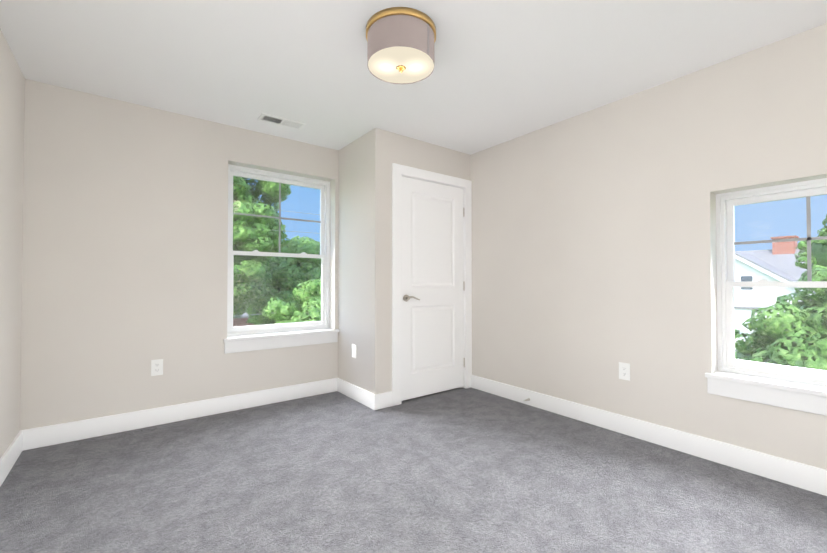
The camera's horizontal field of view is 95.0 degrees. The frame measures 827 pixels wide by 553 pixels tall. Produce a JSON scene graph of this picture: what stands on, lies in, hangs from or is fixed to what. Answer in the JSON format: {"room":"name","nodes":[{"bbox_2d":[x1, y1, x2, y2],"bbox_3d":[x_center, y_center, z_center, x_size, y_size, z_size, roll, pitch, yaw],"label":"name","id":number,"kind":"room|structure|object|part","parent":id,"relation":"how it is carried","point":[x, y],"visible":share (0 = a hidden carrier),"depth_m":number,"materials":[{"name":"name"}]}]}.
{"room":"empty bedroom","nodes":[
{"label":"empty bedroom","id":0,"kind":"room"},
{"bbox_2d":[0,29,24,457],"bbox_3d":[-1.284,-0.111,0.692,0.140,2.414,4.330,1,-1,-37],"label":"wall","id":1,"kind":"structure","parent":0,"point":[12,102],"depth_m":2.21,"materials":[{"name":"paint"}]},
{"bbox_2d":[0,429,27,486],"bbox_3d":[-1.264,1.032,0.779,0.019,0.130,4.190,1,-1,-37],"label":"baseboard","id":2,"kind":"structure","parent":1,"relation":"attached to","point":[19,444],"depth_m":2.23,"materials":[{"name":"white paint"}]},
{"bbox_2d":[20,79,338,429],"bbox_3d":[-1.228,-0.070,3.539,3.670,2.414,0.140,1,-1,-37],"label":"wall","id":3,"kind":"structure","parent":0,"point":[125,248],"depth_m":2.81,"materials":[{"name":"paint"}]},
{"bbox_2d":[151,359,162,375],"bbox_3d":[-1.952,0.693,2.887,0.075,0.120,0.006,1,-1,-37],"label":"outlet","id":4,"kind":"object","parent":3,"relation":"attached to","point":[157,367],"visible":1,"depth_m":2.88,"materials":[{"name":"white plastic"}]},
{"bbox_2d":[28,378,335,449],"bbox_3d":[-1.628,1.066,3.120,2.205,0.130,0.018,1,-1,-37],"label":"baseboard","id":5,"kind":"structure","parent":3,"relation":"attached to","point":[49,435],"depth_m":2.91,"materials":[{"name":"white paint"}]},
{"bbox_2d":[223,164,338,353],"bbox_3d":[-1.227,-0.164,3.566,1.046,1.627,0.244,1,-1,-37],"label":"window","id":6,"kind":"structure","parent":3,"relation":"in","point":[287,179],"depth_m":3.56,"materials":[{"name":"white plastic"}]},
{"bbox_2d":[233,183,320,252],"bbox_3d":[-1.283,-0.562,3.637,0.831,0.676,0.004,1,-1,-37],"label":"window grille","id":7,"kind":"object","parent":6,"relation":"attached to","point":[279,217],"visible":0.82,"depth_m":3.64,"materials":[{"name":"grey"}]},
{"bbox_2d":[338,128,386,393],"bbox_3d":[-0.495,-0.070,3.561,0.115,2.414,0.710,1,-1,-37],"label":"wall","id":8,"kind":"structure","parent":0,"point":[362,263],"depth_m":3.40,"materials":[{"name":"paint"}]},
{"bbox_2d":[352,344,355,357],"bbox_3d":[-0.555,0.694,3.528,0.006,0.120,0.075,1,-1,-37],"label":"outlet","id":9,"kind":"object","parent":8,"relation":"attached to","point":[353,350],"visible":1,"depth_m":3.52,"materials":[{"name":"white plastic"}]},
{"bbox_2d":[336,378,379,409],"bbox_3d":[-0.536,1.072,3.491,0.019,0.130,0.706,1,-1,-37],"label":"baseboard","id":10,"kind":"structure","parent":8,"relation":"attached to","point":[371,400],"depth_m":3.42,"materials":[{"name":"white paint"}]},
{"bbox_2d":[0,387,826,552],"bbox_3d":[0.080,1.212,1.795,3.670,0.200,4.470,1,-1,-37],"label":"floor","id":11,"kind":"structure","parent":0,"point":[464,470],"depth_m":1.97,"materials":[{"name":"carpet"}]},
{"bbox_2d":[0,0,826,154],"bbox_3d":[0.080,-1.402,1.833,3.670,0.200,4.470,1,-1,-37],"label":"ceiling","id":12,"kind":"structure","parent":0,"point":[505,71],"depth_m":2.22,"materials":[{"name":"white paint"}]},
{"bbox_2d":[257,113,305,130],"bbox_3d":[-1.089,-1.278,3.141,0.355,0.009,0.150,1,-1,-37],"label":"ceiling vent","id":13,"kind":"object","parent":12,"relation":"in","point":[279,121],"visible":1,"depth_m":3.13,"materials":[{"name":"white metal"}]},
{"bbox_2d":[366,7,435,83],"bbox_3d":[-0.066,-1.190,2.014,0.372,0.217,0.372,1,-1,-37],"label":"flush-mount light","id":14,"kind":"object","parent":12,"relation":"attached to","point":[400,44],"visible":1,"depth_m":1.89,"materials":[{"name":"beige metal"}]},
{"bbox_2d":[386,131,469,391],"bbox_3d":[0.144,-0.068,3.673,1.040,2.414,0.115,1,-1,-37],"label":"wall","id":15,"kind":"structure","parent":0,"point":[410,152],"depth_m":3.46,"materials":[{"name":"paint"}]},
{"bbox_2d":[392,163,471,405],"bbox_3d":[0.172,0.070,3.680,0.985,2.138,0.133,1,-1,-37],"label":"door frame","id":16,"kind":"structure","parent":15,"relation":"attached to","point":[398,171],"depth_m":3.43,"materials":[{"name":"white paint"}]},
{"bbox_2d":[401,176,464,400],"bbox_3d":[0.209,0.107,3.638,0.792,2.023,0.090,1,-1,-37],"label":"door","id":17,"kind":"structure","parent":15,"relation":"in","point":[432,329],"depth_m":3.63,"materials":[{"name":"white paint"}]},
{"bbox_3d":[-0.015,0.196,3.445,0.155,0.063,0.055,1,-1,-37],"label":"handle","id":18,"kind":"part","parent":17,"relation":"part of","materials":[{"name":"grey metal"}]},
{"bbox_3d":[0.517,0.108,3.878,0.011,1.636,0.011,1,-1,-37],"label":"door hinge","id":19,"kind":"part","parent":17,"relation":"part of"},
{"bbox_2d":[470,23,826,469],"bbox_3d":[1.528,-0.080,2.824,0.140,2.414,4.330,1,-1,-37],"label":"wall","id":20,"kind":"structure","parent":0,"point":[594,260],"depth_m":2.63,"materials":[{"name":"paint"}]},
{"bbox_2d":[619,362,629,380],"bbox_3d":[1.511,0.679,2.716,0.006,0.120,0.075,1,-1,-37],"label":"outlet","id":21,"kind":"object","parent":20,"relation":"attached to","point":[624,371],"visible":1,"depth_m":2.71,"materials":[{"name":"white plastic"}]},
{"bbox_2d":[471,375,826,495],"bbox_3d":[1.643,1.058,2.526,0.019,0.130,3.461,1,-1,-37],"label":"baseboard","id":22,"kind":"structure","parent":20,"relation":"attached to","point":[797,474],"depth_m":2.44,"materials":[{"name":"white paint"}]},
{"bbox_2d":[705,178,826,415],"bbox_3d":[2.135,0.093,2.055,0.244,1.234,0.856,1,-1,-37],"label":"window","id":23,"kind":"structure","parent":20,"relation":"in","point":[727,203],"depth_m":2.22,"materials":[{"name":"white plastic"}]},
{"bbox_2d":[734,196,826,280],"bbox_3d":[2.203,-0.210,2.111,0.004,0.475,0.652,1,-1,-37],"label":"window grille","id":24,"kind":"object","parent":23,"relation":"attached to","point":[809,238],"visible":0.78,"depth_m":2.11,"materials":[{"name":"grey"}]},
{"label":"outside","id":25,"kind":"structure","parent":0,"visible":0},
{"bbox_3d":[-3.061,4.851,28.736,150.000,0.300,130.000,1,-1,-37],"label":"ground","id":26,"kind":"structure","parent":25,"visible":0},
{"bbox_2d":[233,312,253,326],"bbox_3d":[-11.219,2.666,23.554,9.300,3.920,13.050,1,-1,-37],"label":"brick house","id":27,"kind":"structure","parent":26,"relation":"on","point":[242,322],"depth_m":22.16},
{"bbox_2d":[233,176,290,317],"bbox_3d":[-5.762,-0.195,10.981,4.452,9.285,4.004,1,-1,-37],"label":"tree","id":28,"kind":"object","parent":26,"relation":"on","point":[243,233],"depth_m":10.49,"materials":[{"name":"green plant"}]},
{"bbox_2d":[246,236,320,334],"bbox_3d":[-3.958,1.462,15.494,5.691,6.217,5.934,1,-1,-37],"label":"tree","id":29,"kind":"object","parent":26,"relation":"on","point":[257,308],"depth_m":13.64,"materials":[{"name":"green plant"}]},
{"bbox_2d":[262,279,320,323],"bbox_3d":[-1.659,2.207,10.168,4.593,4.595,3.845,1,-1,-37],"label":"tree","id":30,"kind":"object","parent":26,"relation":"on","point":[305,310],"depth_m":8.93,"materials":[{"name":"green plant"}]},
{"bbox_2d":[734,235,815,351],"bbox_3d":[24.010,0.993,22.963,12.600,7.250,24.700,1,-1,-37],"label":"house","id":31,"kind":"structure","parent":26,"relation":"on","point":[746,272],"depth_m":22.89,"materials":[{"name":"white"}]},
{"bbox_2d":[735,268,826,369],"bbox_3d":[7.166,2.141,5.439,4.010,4.576,4.244,1,-1,-37],"label":"tree","id":32,"kind":"object","parent":26,"relation":"on","point":[800,329],"depth_m":5.93,"materials":[{"name":"green plant"}]},
{"bbox_2d":[794,215,826,300],"bbox_3d":[10.597,1.377,9.263,1.525,6.095,1.851,1,-1,-37],"label":"tree","id":33,"kind":"object","parent":26,"relation":"on","point":[814,252],"depth_m":9.42,"materials":[{"name":"green plant"}]},
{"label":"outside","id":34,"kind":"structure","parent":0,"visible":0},
{"bbox_2d":[233,205,319,316],"bbox_3d":[-3.730,-0.097,9.824,18.116,3.862,1.509,1,-1,-41],"label":"wires","id":35,"kind":"object","parent":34,"point":[277,230],"depth_m":10.92,"materials":[{"name":"grey"}]}
]}

